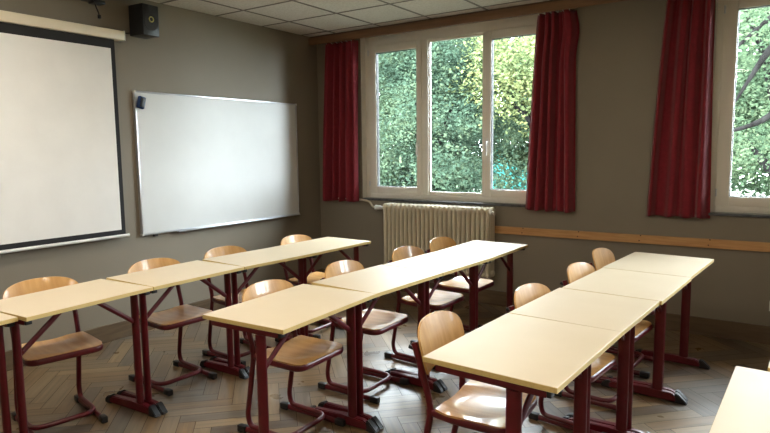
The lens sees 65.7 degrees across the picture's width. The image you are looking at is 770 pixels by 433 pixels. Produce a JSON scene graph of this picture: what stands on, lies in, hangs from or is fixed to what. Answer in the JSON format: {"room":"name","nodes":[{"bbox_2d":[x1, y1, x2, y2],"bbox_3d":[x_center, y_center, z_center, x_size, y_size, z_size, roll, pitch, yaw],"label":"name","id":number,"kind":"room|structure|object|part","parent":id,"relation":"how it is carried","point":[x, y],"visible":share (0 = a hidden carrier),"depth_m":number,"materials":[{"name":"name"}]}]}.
{"room":"classroom","nodes":[
{"label":"classroom","id":0,"kind":"room"},
{"bbox_2d":[0,0,321,350],"bbox_3d":[-3.118,-0.215,3.776,0.280,2.895,8.560,4,8,34],"label":"wall","id":1,"kind":"structure","parent":0,"point":[195,53],"depth_m":5.37,"materials":[{"name":"beige paint"}]},
{"bbox_2d":[0,10,129,253],"bbox_3d":[-2.749,-0.539,3.963,0.088,1.695,2.284,4,8,34],"label":"projection screen","id":2,"kind":"object","parent":1,"relation":"attached to","point":[61,181],"visible":1,"depth_m":4.42,"materials":[{"name":"fabric"}]},
{"bbox_2d":[81,0,104,18],"bbox_3d":[-2.241,-1.635,4.582,0.130,0.225,0.125,4,8,34],"label":"bracket","id":3,"kind":"object","parent":1,"relation":"attached to","point":[93,2],"visible":1,"depth_m":4.56,"materials":[{"name":"black metal"}]},
{"bbox_2d":[128,3,158,38],"bbox_3d":[-1.983,-1.597,4.886,0.214,0.245,0.156,3,7,30],"label":"loudspeaker","id":4,"kind":"object","parent":1,"relation":"attached to","point":[143,18],"visible":1,"depth_m":4.82,"materials":[{"name":"black plastic"}]},
{"bbox_2d":[5,269,321,370],"bbox_3d":[-2.984,1.082,3.829,0.018,0.142,7.982,4,8,34],"label":"baseboard","id":5,"kind":"structure","parent":1,"relation":"attached to","point":[114,331],"depth_m":4.93,"materials":[{"name":"brown wood"}]},
{"bbox_2d":[132,90,299,235],"bbox_3d":[-1.519,-0.528,5.825,0.062,1.243,1.984,4,8,34],"label":"whiteboard","id":6,"kind":"object","parent":1,"relation":"attached to","point":[202,162],"visible":1,"depth_m":5.66,"materials":[{"name":"plastic"}]},
{"bbox_2d":[136,96,145,108],"bbox_3d":[-2.038,-0.954,4.989,0.040,0.108,0.078,4,8,34],"label":"eraser","id":7,"kind":"object","parent":6,"relation":"attached to","point":[141,100],"visible":1,"depth_m":4.97,"materials":[{"name":"blue fabric"}]},
{"bbox_2d":[177,214,299,231],"bbox_3d":[-1.408,0.055,6.019,0.034,0.010,1.608,4,8,34],"label":"tray","id":8,"kind":"object","parent":6,"relation":"on","point":[265,217],"depth_m":5.88,"materials":[{"name":"metal"}]},
{"bbox_2d":[148,0,549,36],"bbox_3d":[1.128,-1.461,0.750,10.560,0.150,8.560,4,8,34],"label":"ceiling","id":9,"kind":"structure","parent":0,"point":[288,11],"depth_m":5.47,"materials":[{"name":"tile"}]},
{"bbox_2d":[160,0,551,35],"bbox_3d":[1.129,-1.385,0.758,10.000,0.004,8.000,4,8,34],"label":"trim","id":10,"kind":"structure","parent":9,"relation":"attached to","point":[387,3],"depth_m":5.50,"materials":[{"name":"metal"}]},
{"bbox_2d":[0,291,769,432],"bbox_3d":[1.163,1.461,1.075,10.400,0.101,8.400,4,8,34],"label":"floor","id":11,"kind":"structure","parent":0,"point":[199,403],"depth_m":3.88,"materials":[{"name":"brown wood"}]},
{"bbox_2d":[0,313,17,432],"bbox_3d":[-2.114,0.882,2.694,0.492,0.770,0.694,3,7,31],"label":"table","id":12,"kind":"object","parent":11,"relation":"on","point":[6,320],"visible":1,"depth_m":2.90,"materials":[{"name":"metal"}]},
{"bbox_3d":[-1.869,0.863,2.926,0.055,0.690,0.033,3,7,31],"label":"leg","id":13,"kind":"part","parent":12,"relation":"part of","materials":[{"name":"metal"}]},
{"bbox_2d":[2,276,107,432],"bbox_3d":[-1.887,0.779,3.408,0.486,0.812,0.408,6,9,45],"label":"chair","id":14,"kind":"object","parent":11,"relation":"on","point":[80,343],"visible":0.68,"depth_m":3.41,"materials":[{"name":"brown wood"}]},
{"bbox_3d":[-2.004,0.464,3.487,0.093,0.200,0.408,6,9,45],"label":"backrest","id":15,"kind":"part","parent":14,"relation":"part of","materials":[{"name":"brown wood"}]},
{"bbox_3d":[-1.914,0.799,3.438,0.325,0.713,0.363,6,9,45],"label":"frame","id":16,"kind":"part","parent":14,"relation":"part of","materials":[{"name":"metal"}]},
{"bbox_3d":[-1.834,0.732,3.349,0.318,0.031,0.392,6,9,45],"label":"seat","id":17,"kind":"part","parent":14,"relation":"part of","materials":[{"name":"brown wood"}]},
{"bbox_3d":[-1.841,0.743,3.357,0.354,0.038,0.402,6,9,45],"label":"seat rail","id":18,"kind":"part","parent":14,"relation":"part of","materials":[{"name":"metal"}]},
{"bbox_2d":[0,279,160,432],"bbox_3d":[-1.709,0.812,3.280,0.493,0.770,0.710,3,7,31],"label":"table","id":19,"kind":"object","parent":11,"relation":"on","point":[56,301],"visible":0.99,"depth_m":3.20,"materials":[{"name":"beige laminate"}]},
{"bbox_3d":[-1.804,0.860,2.952,0.055,0.690,0.034,3,7,31],"label":"leg","id":20,"kind":"part","parent":19,"relation":"part of","materials":[{"name":"metal"}]},
{"bbox_3d":[-1.464,0.792,3.522,0.055,0.690,0.034,3,7,31],"label":"leg","id":21,"kind":"part","parent":19,"relation":"part of","materials":[{"name":"metal"}]},
{"bbox_2d":[128,258,216,395],"bbox_3d":[-1.443,0.706,4.014,0.486,0.812,0.408,4,8,37],"label":"chair","id":22,"kind":"object","parent":11,"relation":"on","point":[182,315],"visible":0.66,"depth_m":4.02,"materials":[{"name":"brown wood"}]},
{"bbox_3d":[-1.575,0.393,4.077,0.093,0.200,0.408,4,8,37],"label":"backrest","id":23,"kind":"part","parent":22,"relation":"part of","materials":[{"name":"brown wood"}]},
{"bbox_3d":[-1.473,0.727,4.039,0.325,0.713,0.363,4,8,37],"label":"frame","id":24,"kind":"part","parent":22,"relation":"part of","materials":[{"name":"metal"}]},
{"bbox_3d":[-1.391,0.670,3.970,0.354,0.038,0.402,4,8,37],"label":"seat rail","id":25,"kind":"part","parent":22,"relation":"part of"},
{"bbox_3d":[-1.383,0.658,3.963,0.318,0.031,0.392,4,8,37],"label":"seat","id":26,"kind":"part","parent":22,"relation":"part of","materials":[{"name":"brown wood"}]},
{"bbox_2d":[106,260,248,414],"bbox_3d":[-1.325,0.741,3.883,0.492,0.770,0.687,4,8,34],"label":"table","id":27,"kind":"object","parent":11,"relation":"on","point":[170,276],"visible":0.83,"depth_m":3.76,"materials":[{"name":"beige laminate"}]},
{"bbox_3d":[-1.433,0.787,3.569,0.055,0.690,0.033,4,8,34],"label":"leg","id":28,"kind":"part","parent":27,"relation":"part of","materials":[{"name":"metal"}]},
{"bbox_3d":[-1.072,0.723,4.101,0.055,0.690,0.033,4,8,34],"label":"leg","id":29,"kind":"part","parent":27,"relation":"part of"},
{"bbox_2d":[202,246,271,365],"bbox_3d":[-1.094,0.647,4.511,0.486,0.812,0.408,4,8,37],"label":"chair","id":30,"kind":"object","parent":11,"relation":"on","point":[223,250],"visible":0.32,"depth_m":4.50,"materials":[{"name":"brown wood"}]},
{"bbox_3d":[-1.042,0.610,4.467,0.354,0.038,0.402,4,8,37],"label":"seat rail","id":31,"kind":"part","parent":30,"relation":"part of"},
{"bbox_3d":[-1.226,0.334,4.573,0.093,0.200,0.408,4,8,37],"label":"backrest","id":32,"kind":"part","parent":30,"relation":"part of","materials":[{"name":"brown wood"}]},
{"bbox_3d":[-1.034,0.599,4.460,0.318,0.031,0.392,4,8,37],"label":"seat","id":33,"kind":"part","parent":30,"relation":"part of","materials":[{"name":"brown wood"}]},
{"bbox_3d":[-1.124,0.668,4.536,0.325,0.713,0.363,4,8,37],"label":"frame","id":34,"kind":"part","parent":30,"relation":"part of","materials":[{"name":"metal"}]},
{"bbox_2d":[202,247,315,375],"bbox_3d":[-0.911,0.673,4.442,0.492,0.770,0.663,4,8,38],"label":"table","id":35,"kind":"object","parent":11,"relation":"on","point":[255,259],"visible":0.56,"depth_m":4.29,"materials":[{"name":"beige laminate"}]},
{"bbox_3d":[-1.037,0.718,4.147,0.055,0.690,0.032,4,8,38],"label":"leg","id":36,"kind":"part","parent":35,"relation":"part of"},
{"bbox_3d":[-0.648,0.659,4.631,0.055,0.690,0.032,4,8,38],"label":"leg","id":37,"kind":"part","parent":35,"relation":"part of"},
{"bbox_2d":[203,284,378,432],"bbox_3d":[-0.447,0.822,3.054,0.513,0.770,0.748,3,7,31],"label":"table","id":38,"kind":"object","parent":11,"relation":"on","point":[278,314],"visible":0.91,"depth_m":2.93,"materials":[{"name":"beige laminate"}]},
{"bbox_3d":[-0.553,0.872,2.710,0.057,0.690,0.036,3,7,31],"label":"leg","id":39,"kind":"part","parent":38,"relation":"part of","materials":[{"name":"metal"}]},
{"bbox_3d":[-0.185,0.801,3.305,0.057,0.690,0.036,3,7,31],"label":"leg","id":40,"kind":"part","parent":38,"relation":"part of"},
{"bbox_2d":[237,279,345,432],"bbox_3d":[-0.517,0.777,3.276,0.486,0.812,0.408,3,8,33],"label":"chair","id":41,"kind":"object","parent":11,"relation":"on","point":[301,353],"visible":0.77,"depth_m":3.26,"materials":[{"name":"brown wood"}]},
{"bbox_3d":[-0.655,0.465,3.329,0.093,0.200,0.408,3,8,33],"label":"backrest","id":42,"kind":"part","parent":41,"relation":"part of","materials":[{"name":"brown wood"}]},
{"bbox_3d":[-0.548,0.799,3.299,0.325,0.713,0.363,3,8,33],"label":"frame","id":43,"kind":"part","parent":41,"relation":"part of","materials":[{"name":"metal"}]},
{"bbox_3d":[-0.462,0.740,3.236,0.354,0.038,0.402,3,8,33],"label":"seat rail","id":44,"kind":"part","parent":41,"relation":"part of","materials":[{"name":"metal"}]},
{"bbox_3d":[-0.454,0.729,3.229,0.318,0.031,0.392,3,8,33],"label":"seat","id":45,"kind":"part","parent":41,"relation":"part of","materials":[{"name":"brown wood"}]},
{"bbox_2d":[280,234,340,338],"bbox_3d":[-0.634,0.576,5.100,0.486,0.812,0.408,4,8,34],"label":"chair","id":46,"kind":"object","parent":11,"relation":"on","point":[314,276],"visible":0.34,"depth_m":5.11,"materials":[{"name":"brown wood"}]},
{"bbox_3d":[-0.771,0.264,5.156,0.093,0.200,0.408,4,8,34],"label":"backrest","id":47,"kind":"part","parent":46,"relation":"part of","materials":[{"name":"brown wood"}]},
{"bbox_3d":[-0.580,0.539,5.059,0.354,0.038,0.402,4,8,34],"label":"seat rail","id":48,"kind":"part","parent":46,"relation":"part of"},
{"bbox_3d":[-0.572,0.528,5.052,0.318,0.031,0.392,4,8,34],"label":"seat","id":49,"kind":"part","parent":46,"relation":"part of","materials":[{"name":"brown wood"}]},
{"bbox_3d":[-0.665,0.597,5.124,0.325,0.713,0.363,4,8,34],"label":"frame","id":50,"kind":"part","parent":46,"relation":"part of","materials":[{"name":"metal"}]},
{"bbox_2d":[275,237,370,337],"bbox_3d":[-0.508,0.610,4.968,0.498,0.770,0.686,4,8,36],"label":"table","id":51,"kind":"object","parent":11,"relation":"on","point":[319,246],"visible":0.34,"depth_m":4.87,"materials":[{"name":"beige laminate"}]},
{"bbox_3d":[-0.628,0.656,4.659,0.055,0.690,0.033,4,8,36],"label":"leg","id":52,"kind":"part","parent":51,"relation":"part of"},
{"bbox_3d":[-0.246,0.594,5.176,0.055,0.690,0.033,4,8,36],"label":"leg","id":53,"kind":"part","parent":51,"relation":"part of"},
{"bbox_2d":[318,260,408,403],"bbox_3d":[-0.138,0.708,3.857,0.486,0.812,0.408,4,8,34],"label":"chair","id":54,"kind":"object","parent":11,"relation":"on","point":[378,322],"visible":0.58,"depth_m":3.83,"materials":[{"name":"brown wood"}]},
{"bbox_3d":[-0.274,0.396,3.913,0.093,0.200,0.408,4,8,34],"label":"backrest","id":55,"kind":"part","parent":54,"relation":"part of","materials":[{"name":"brown wood"}]},
{"bbox_3d":[-0.169,0.730,3.881,0.325,0.713,0.363,4,8,34],"label":"frame","id":56,"kind":"part","parent":54,"relation":"part of","materials":[{"name":"metal"}]},
{"bbox_3d":[-0.083,0.671,3.816,0.354,0.038,0.402,4,8,34],"label":"seat rail","id":57,"kind":"part","parent":54,"relation":"part of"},
{"bbox_3d":[-0.075,0.660,3.809,0.318,0.031,0.392,4,8,34],"label":"seat","id":58,"kind":"part","parent":54,"relation":"part of","materials":[{"name":"brown wood"}]},
{"bbox_2d":[312,264,443,430],"bbox_3d":[-0.026,0.751,3.648,0.498,0.770,0.663,4,8,38],"label":"table","id":59,"kind":"object","parent":11,"relation":"on","point":[380,280],"visible":0.7,"depth_m":3.52,"materials":[{"name":"beige laminate"}]},
{"bbox_3d":[-0.148,0.796,3.350,0.055,0.690,0.032,4,8,38],"label":"leg","id":60,"kind":"part","parent":59,"relation":"part of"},
{"bbox_3d":[0.235,0.737,3.839,0.055,0.690,0.032,4,8,38],"label":"leg","id":61,"kind":"part","parent":59,"relation":"part of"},
{"bbox_2d":[384,246,463,369],"bbox_3d":[0.295,0.642,4.407,0.486,0.812,0.408,4,8,37],"label":"chair","id":62,"kind":"object","parent":11,"relation":"on","point":[440,299],"visible":0.52,"depth_m":4.37,"materials":[{"name":"brown wood"}]},
{"bbox_3d":[0.265,0.663,4.432,0.325,0.713,0.363,4,8,37],"label":"frame","id":63,"kind":"part","parent":62,"relation":"part of","materials":[{"name":"metal"}]},
{"bbox_3d":[0.163,0.329,4.469,0.093,0.200,0.408,4,8,37],"label":"backrest","id":64,"kind":"part","parent":62,"relation":"part of","materials":[{"name":"brown wood"}]},
{"bbox_3d":[0.347,0.605,4.363,0.354,0.038,0.402,4,8,37],"label":"seat rail","id":65,"kind":"part","parent":62,"relation":"part of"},
{"bbox_3d":[0.355,0.594,4.355,0.318,0.031,0.392,4,8,37],"label":"seat","id":66,"kind":"part","parent":62,"relation":"part of","materials":[{"name":"brown wood"}]},
{"bbox_2d":[384,251,491,390],"bbox_3d":[0.383,0.690,4.158,0.488,0.770,0.636,4,8,38],"label":"table","id":67,"kind":"object","parent":11,"relation":"on","point":[446,263],"visible":0.42,"depth_m":4.09,"materials":[{"name":"beige laminate"}]},
{"bbox_3d":[0.266,0.733,3.873,0.054,0.690,0.030,4,8,38],"label":"leg","id":68,"kind":"part","parent":67,"relation":"part of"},
{"bbox_3d":[0.636,0.676,4.339,0.054,0.690,0.030,4,8,38],"label":"leg","id":69,"kind":"part","parent":67,"relation":"part of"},
{"bbox_2d":[425,237,493,330],"bbox_3d":[0.600,0.587,4.865,0.486,0.812,0.408,4,8,36],"label":"chair","id":70,"kind":"object","parent":11,"relation":"on","point":[458,283],"visible":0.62,"depth_m":4.84,"materials":[{"name":"brown wood"}]},
{"bbox_3d":[0.466,0.274,4.925,0.093,0.200,0.408,4,8,36],"label":"backrest","id":71,"kind":"part","parent":70,"relation":"part of","materials":[{"name":"brown wood"}]},
{"bbox_3d":[0.570,0.609,4.890,0.325,0.713,0.363,4,8,36],"label":"frame","id":72,"kind":"part","parent":70,"relation":"part of","materials":[{"name":"metal"}]},
{"bbox_3d":[0.653,0.551,4.822,0.354,0.038,0.402,4,8,36],"label":"seat rail","id":73,"kind":"part","parent":70,"relation":"part of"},
{"bbox_3d":[0.661,0.539,4.815,0.318,0.031,0.392,4,8,36],"label":"seat","id":74,"kind":"part","parent":70,"relation":"part of","materials":[{"name":"brown wood"}]},
{"bbox_2d":[408,310,536,432],"bbox_3d":[0.373,0.845,2.573,0.486,0.812,0.408,3,7,31],"label":"chair","id":75,"kind":"object","parent":11,"relation":"on","point":[477,406],"visible":0.82,"depth_m":2.52,"materials":[{"name":"brown wood"}]},
{"bbox_3d":[0.341,0.866,2.595,0.325,0.713,0.363,3,7,31],"label":"frame","id":76,"kind":"part","parent":75,"relation":"part of","materials":[{"name":"metal"}]},
{"bbox_3d":[0.232,0.533,2.622,0.093,0.200,0.408,3,7,31],"label":"backrest","id":77,"kind":"part","parent":75,"relation":"part of","materials":[{"name":"brown wood"}]},
{"bbox_3d":[0.429,0.807,2.535,0.354,0.038,0.402,3,7,31],"label":"seat rail","id":78,"kind":"part","parent":75,"relation":"part of","materials":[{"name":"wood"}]},
{"bbox_3d":[0.438,0.796,2.528,0.318,0.031,0.392,3,7,31],"label":"seat","id":79,"kind":"part","parent":75,"relation":"part of","materials":[{"name":"brown wood"}]},
{"bbox_2d":[437,240,527,328],"bbox_3d":[0.767,0.628,4.670,0.482,0.770,0.677,4,8,35],"label":"table","id":80,"kind":"object","parent":11,"relation":"on","point":[495,250],"visible":0.48,"depth_m":4.66,"materials":[{"name":"beige laminate"}]},
{"bbox_3d":[0.655,0.674,4.363,0.054,0.690,0.032,4,8,35],"label":"leg","id":81,"kind":"part","parent":80,"relation":"part of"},
{"bbox_3d":[1.019,0.612,4.881,0.054,0.690,0.032,4,8,35],"label":"leg","id":82,"kind":"part","parent":80,"relation":"part of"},
{"bbox_2d":[423,313,621,432],"bbox_3d":[0.573,0.883,2.393,0.528,0.770,0.725,4,8,37],"label":"table","id":83,"kind":"object","parent":11,"relation":"on","point":[518,354],"visible":1,"depth_m":2.24,"materials":[{"name":"beige laminate"}]},
{"bbox_3d":[0.443,0.931,2.067,0.059,0.690,0.035,4,8,37],"label":"leg","id":84,"kind":"part","parent":83,"relation":"part of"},
{"bbox_3d":[0.853,0.866,2.608,0.059,0.690,0.035,4,8,37],"label":"leg","id":85,"kind":"part","parent":83,"relation":"part of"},
{"bbox_2d":[506,283,615,432],"bbox_3d":[0.899,0.781,3.092,0.486,0.812,0.408,5,8,40],"label":"chair","id":86,"kind":"object","parent":11,"relation":"on","point":[524,294],"visible":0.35,"depth_m":3.18,"materials":[{"name":"brown wood"}]},
{"bbox_3d":[0.772,0.467,3.161,0.093,0.200,0.408,5,8,40],"label":"backrest","id":87,"kind":"part","parent":86,"relation":"part of","materials":[{"name":"brown wood"}]},
{"bbox_3d":[0.871,0.802,3.119,0.325,0.713,0.363,5,8,40],"label":"frame","id":88,"kind":"part","parent":86,"relation":"part of","materials":[{"name":"metal"}]},
{"bbox_3d":[0.949,0.745,3.046,0.354,0.038,0.402,5,8,40],"label":"seat rail","id":89,"kind":"part","parent":86,"relation":"part of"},
{"bbox_3d":[0.957,0.733,3.038,0.318,0.031,0.392,5,8,40],"label":"seat","id":90,"kind":"part","parent":86,"relation":"part of","materials":[{"name":"brown wood"}]},
{"bbox_2d":[509,288,659,432],"bbox_3d":[0.984,0.819,2.928,0.528,0.770,0.622,4,8,38],"label":"table","id":91,"kind":"object","parent":11,"relation":"on","point":[585,308],"visible":0.59,"depth_m":2.92,"materials":[{"name":"beige laminate"}]},
{"bbox_3d":[0.879,0.862,2.642,0.059,0.690,0.030,4,8,38],"label":"leg","id":92,"kind":"part","parent":91,"relation":"part of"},
{"bbox_3d":[1.238,0.807,3.101,0.059,0.690,0.030,4,8,38],"label":"leg","id":93,"kind":"part","parent":91,"relation":"part of","materials":[{"name":"metal"}]},
{"bbox_2d":[555,262,652,410],"bbox_3d":[1.347,0.711,3.673,0.486,0.812,0.408,5,8,40],"label":"chair","id":94,"kind":"object","parent":11,"relation":"on","point":[577,270],"visible":0.32,"depth_m":3.65,"materials":[{"name":"brown wood"}]},
{"bbox_3d":[1.220,0.397,3.741,0.093,0.200,0.408,5,8,40],"label":"backrest","id":95,"kind":"part","parent":94,"relation":"part of","materials":[{"name":"brown wood"}]},
{"bbox_3d":[1.318,0.732,3.699,0.325,0.713,0.363,5,8,40],"label":"frame","id":96,"kind":"part","parent":94,"relation":"part of","materials":[{"name":"metal"}]},
{"bbox_3d":[1.397,0.675,3.626,0.354,0.038,0.402,5,8,40],"label":"seat rail","id":97,"kind":"part","parent":94,"relation":"part of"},
{"bbox_3d":[1.405,0.663,3.618,0.318,0.031,0.392,5,8,40],"label":"seat","id":98,"kind":"part","parent":94,"relation":"part of","materials":[{"name":"brown wood"}]},
{"bbox_2d":[588,248,654,377],"bbox_3d":[1.685,0.647,4.214,0.486,0.812,0.408,4,8,38],"label":"chair","id":99,"kind":"object","parent":11,"relation":"on","point":[602,257],"visible":0.26,"depth_m":4.29,"materials":[{"name":"brown wood"}]},
{"bbox_3d":[1.554,0.333,4.279,0.093,0.200,0.408,4,8,38],"label":"backrest","id":100,"kind":"part","parent":99,"relation":"part of","materials":[{"name":"brown wood"}]},
{"bbox_3d":[1.655,0.668,4.240,0.325,0.713,0.363,4,8,38],"label":"frame","id":101,"kind":"part","parent":99,"relation":"part of","materials":[{"name":"metal"}]},
{"bbox_2d":[562,268,690,432],"bbox_3d":[1.397,0.758,3.436,0.528,0.770,0.678,4,8,38],"label":"table","id":102,"kind":"object","parent":11,"relation":"on","point":[642,285],"visible":0.69,"depth_m":3.44,"materials":[{"name":"beige laminate"}]},
{"bbox_3d":[1.274,0.803,3.131,0.059,0.690,0.032,4,8,38],"label":"leg","id":103,"kind":"part","parent":102,"relation":"part of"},
{"bbox_3d":[1.668,0.743,3.629,0.059,0.690,0.032,4,8,38],"label":"leg","id":104,"kind":"part","parent":102,"relation":"part of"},
{"bbox_2d":[602,252,713,400],"bbox_3d":[1.829,0.691,3.989,0.528,0.770,0.716,4,8,38],"label":"table","id":105,"kind":"object","parent":11,"relation":"on","point":[674,265],"visible":0.62,"depth_m":4.06,"materials":[{"name":"cream laminate"},{"name":"dark red painted metal"},{"name":"black plastic"}]},
{"bbox_3d":[1.692,0.738,3.670,0.059,0.690,0.034,4,8,38],"label":"leg","id":106,"kind":"part","parent":105,"relation":"part of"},
{"bbox_3d":[2.112,0.675,4.194,0.059,0.690,0.034,4,8,38],"label":"leg","id":107,"kind":"part","parent":105,"relation":"part of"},
{"bbox_2d":[709,366,769,432],"bbox_3d":[1.230,0.952,1.704,0.503,0.770,0.694,4,8,36],"label":"table","id":108,"kind":"object","parent":11,"relation":"on","point":[744,407],"visible":1,"depth_m":1.77,"materials":[{"name":"cream laminate"},{"name":"dark red painted metal"},{"name":"black plastic"}]},
{"bbox_2d":[317,0,769,325],"bbox_3d":[3.458,-0.355,4.328,10.000,2.895,0.280,4,8,34],"label":"wall","id":109,"kind":"structure","parent":0,"point":[618,55],"depth_m":5.12,"materials":[{"name":"beige paint"}]},
{"bbox_2d":[338,197,494,278],"bbox_3d":[0.211,0.186,6.300,2.038,0.711,0.201,4,8,34],"label":"radiator","id":110,"kind":"object","parent":109,"relation":"attached to","point":[405,224],"visible":0.59,"depth_m":5.99,"materials":[{"name":"beige metal"}]},
{"bbox_2d":[362,197,525,206],"bbox_3d":[0.672,-0.145,6.109,2.180,0.022,0.106,4,8,34],"label":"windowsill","id":111,"kind":"structure","parent":109,"relation":"attached to","point":[366,198],"depth_m":6.08,"materials":[{"name":"stone"}]},
{"bbox_2d":[360,10,558,197],"bbox_3d":[0.670,-1.029,6.023,2.182,1.752,0.089,4,8,34],"label":"trim","id":112,"kind":"structure","parent":109,"relation":"attached to","point":[362,40],"depth_m":6.62,"materials":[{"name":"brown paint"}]},
{"bbox_2d":[365,11,557,203],"bbox_3d":[0.691,-1.032,6.054,2.180,1.755,0.134,4,8,34],"label":"window","id":113,"kind":"structure","parent":109,"relation":"in","point":[420,41],"depth_m":6.20,"materials":[{"name":"plastic"}]},
{"bbox_3d":[0.117,-1.049,6.456,0.675,1.605,0.059,4,8,34],"label":"sash","id":114,"kind":"part","parent":113,"relation":"part of","materials":[{"name":"plastic"}]},
{"bbox_3d":[0.343,-0.720,6.275,0.026,0.165,0.050,4,8,34],"label":"handle","id":115,"kind":"part","parent":113,"relation":"part of","materials":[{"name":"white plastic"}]},
{"bbox_3d":[0.995,-0.679,5.839,0.026,0.165,0.050,4,8,34],"label":"handle","id":116,"kind":"part","parent":113,"relation":"part of","materials":[{"name":"white plastic"}]},
{"bbox_3d":[1.277,-0.977,5.678,0.680,1.605,0.059,4,8,34],"label":"sash","id":117,"kind":"part","parent":113,"relation":"part of","materials":[{"name":"plastic"}]},
{"bbox_2d":[309,0,628,45],"bbox_3d":[3.290,-1.708,3.952,10.000,0.077,0.018,4,8,34],"label":"trim","id":118,"kind":"structure","parent":109,"relation":"attached to","point":[564,4],"depth_m":5.64,"materials":[{"name":"white"}]},
{"bbox_2d":[321,268,769,344],"bbox_3d":[3.390,0.947,4.349,10.000,0.145,0.018,4,8,34],"label":"baseboard","id":119,"kind":"structure","parent":109,"relation":"attached to","point":[748,332],"depth_m":4.86,"materials":[{"name":"brown wood"}]},
{"bbox_2d":[495,226,769,251],"bbox_3d":[4.293,0.313,3.654,7.795,0.098,0.030,4,8,34],"label":"trim","id":120,"kind":"structure","parent":109,"relation":"attached to","point":[618,237],"depth_m":5.06,"materials":[{"name":"brown wood"}]},
{"bbox_2d":[712,0,717,117],"bbox_3d":[3.498,-0.852,4.127,2.182,1.752,0.089,4,8,34],"label":"trim","id":121,"kind":"structure","parent":109,"relation":"attached to","point":[716,0],"depth_m":4.67,"materials":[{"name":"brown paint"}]},
{"bbox_2d":[708,212,769,217],"bbox_3d":[3.501,0.032,4.213,2.180,0.022,0.106,4,8,34],"label":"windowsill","id":122,"kind":"structure","parent":109,"relation":"attached to","point":[754,215],"depth_m":4.67,"materials":[{"name":"stone"}]},
{"bbox_2d":[710,0,769,213],"bbox_3d":[3.519,-0.855,4.158,2.180,1.755,0.134,4,8,34],"label":"window","id":123,"kind":"structure","parent":109,"relation":"in","point":[728,16],"depth_m":4.70,"materials":[{"name":"plastic"}]},
{"bbox_3d":[3.319,-1.736,3.992,9.900,0.035,0.018,4,8,34],"label":"rail","id":124,"kind":"object","parent":109,"relation":"attached to","visible":0},
{"bbox_2d":[323,40,358,201],"bbox_3d":[-0.519,-1.066,6.682,0.514,1.804,0.119,4,8,34],"label":"curtain","id":125,"kind":"object","parent":124,"relation":"hanging from","point":[340,118],"visible":1,"depth_m":6.66,"materials":[{"name":"red fabric"}]},
{"bbox_2d":[525,9,579,212],"bbox_3d":[1.477,-0.942,5.341,0.467,1.806,0.125,4,8,34],"label":"curtain","id":126,"kind":"object","parent":124,"relation":"hanging from","point":[550,186],"visible":0.98,"depth_m":5.32,"materials":[{"name":"red fabric"}]},
{"bbox_2d":[646,0,714,218],"bbox_3d":[2.364,-0.888,4.758,0.473,1.806,0.104,4,8,34],"label":"curtain","id":127,"kind":"object","parent":124,"relation":"hanging from","point":[680,168],"visible":1,"depth_m":4.75,"materials":[{"name":"red fabric"}]},
{"label":"outside","id":128,"kind":"structure","parent":0,"visible":0},
{"bbox_2d":[468,181,769,196],"bbox_3d":[24.575,-0.379,44.821,120.000,0.300,89.420,4,8,34],"label":"ground","id":129,"kind":"structure","parent":128,"point":[731,192],"depth_m":59.50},
{"bbox_2d":[379,51,448,191],"bbox_3d":[-1.002,-1.833,16.131,5.941,9.535,6.501,-1,6,-7],"label":"tree","id":130,"kind":"object","parent":129,"relation":"on","point":[382,104],"visible":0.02,"depth_m":14.29,"materials":[{"name":"green plant"}]},
{"bbox_2d":[378,37,502,152],"bbox_3d":[1.768,-3.942,21.142,5.976,12.569,5.832,2,7,22],"label":"tree","id":131,"kind":"object","parent":129,"relation":"on","point":[414,63],"visible":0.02,"depth_m":19.99,"materials":[{"name":"green plant"}]},
{"bbox_2d":[378,36,531,192],"bbox_3d":[1.030,-1.304,14.426,5.487,8.816,5.277,-5,8,-35],"label":"tree","id":132,"kind":"object","parent":129,"relation":"on","point":[442,170],"visible":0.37,"depth_m":13.43,"materials":[{"name":"green plant"}]},
{"bbox_2d":[409,110,525,192],"bbox_3d":[2.509,-0.688,19.708,4.167,6.386,3.882,0,6,9],"label":"tree","id":133,"kind":"object","parent":129,"relation":"on","point":[496,147],"visible":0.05,"depth_m":18.95,"materials":[{"name":"green plant"}]},
{"bbox_2d":[440,35,535,141],"bbox_3d":[3.773,-1.851,13.414,4.850,10.065,4.804,-5,8,-36],"label":"tree","id":134,"kind":"object","parent":129,"relation":"on","point":[527,65],"visible":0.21,"depth_m":12.91,"materials":[{"name":"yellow plant"}]},
{"bbox_2d":[461,152,527,191],"bbox_3d":[3.532,0.416,17.452,2.766,4.678,3.280,0,6,2],"label":"tree","id":135,"kind":"object","parent":129,"relation":"on","point":[515,182],"visible":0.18,"depth_m":17.21,"materials":[{"name":"green plant"}]},
{"bbox_2d":[472,37,533,184],"bbox_3d":[5.721,-2.707,20.197,5.770,10.226,6.417,3,7,29],"label":"tree","id":136,"kind":"object","parent":129,"relation":"on","point":[521,157],"visible":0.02,"depth_m":20.03,"materials":[{"name":"green plant"}]},
{"bbox_2d":[493,144,526,188],"bbox_3d":[8.385,-1.189,29.854,4.500,5.000,6.600,4,8,34],"label":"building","id":137,"kind":"structure","parent":129,"relation":"on","point":[517,144],"depth_m":27.97,"materials":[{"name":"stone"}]},
{"bbox_2d":[731,11,768,185],"bbox_3d":[9.991,-3.510,18.356,5.149,12.122,5.498,5,8,39],"label":"tree","id":138,"kind":"object","parent":129,"relation":"on","point":[739,60],"visible":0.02,"depth_m":17.41,"materials":[{"name":"green plant"}]},
{"bbox_2d":[731,8,769,196],"bbox_3d":[10.856,-2.498,15.331,4.939,10.764,5.170,4,8,38],"label":"tree","id":139,"kind":"object","parent":129,"relation":"on","point":[756,183],"visible":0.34,"depth_m":15.16,"materials":[{"name":"green plant"}]},
{"bbox_2d":[732,7,769,186],"bbox_3d":[7.566,-1.385,10.387,5.520,9.760,6.269,-1,6,-7],"label":"tree","id":140,"kind":"object","parent":129,"relation":"on","point":[763,61],"visible":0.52,"depth_m":10.27,"materials":[{"name":"green plant"}]}
]}

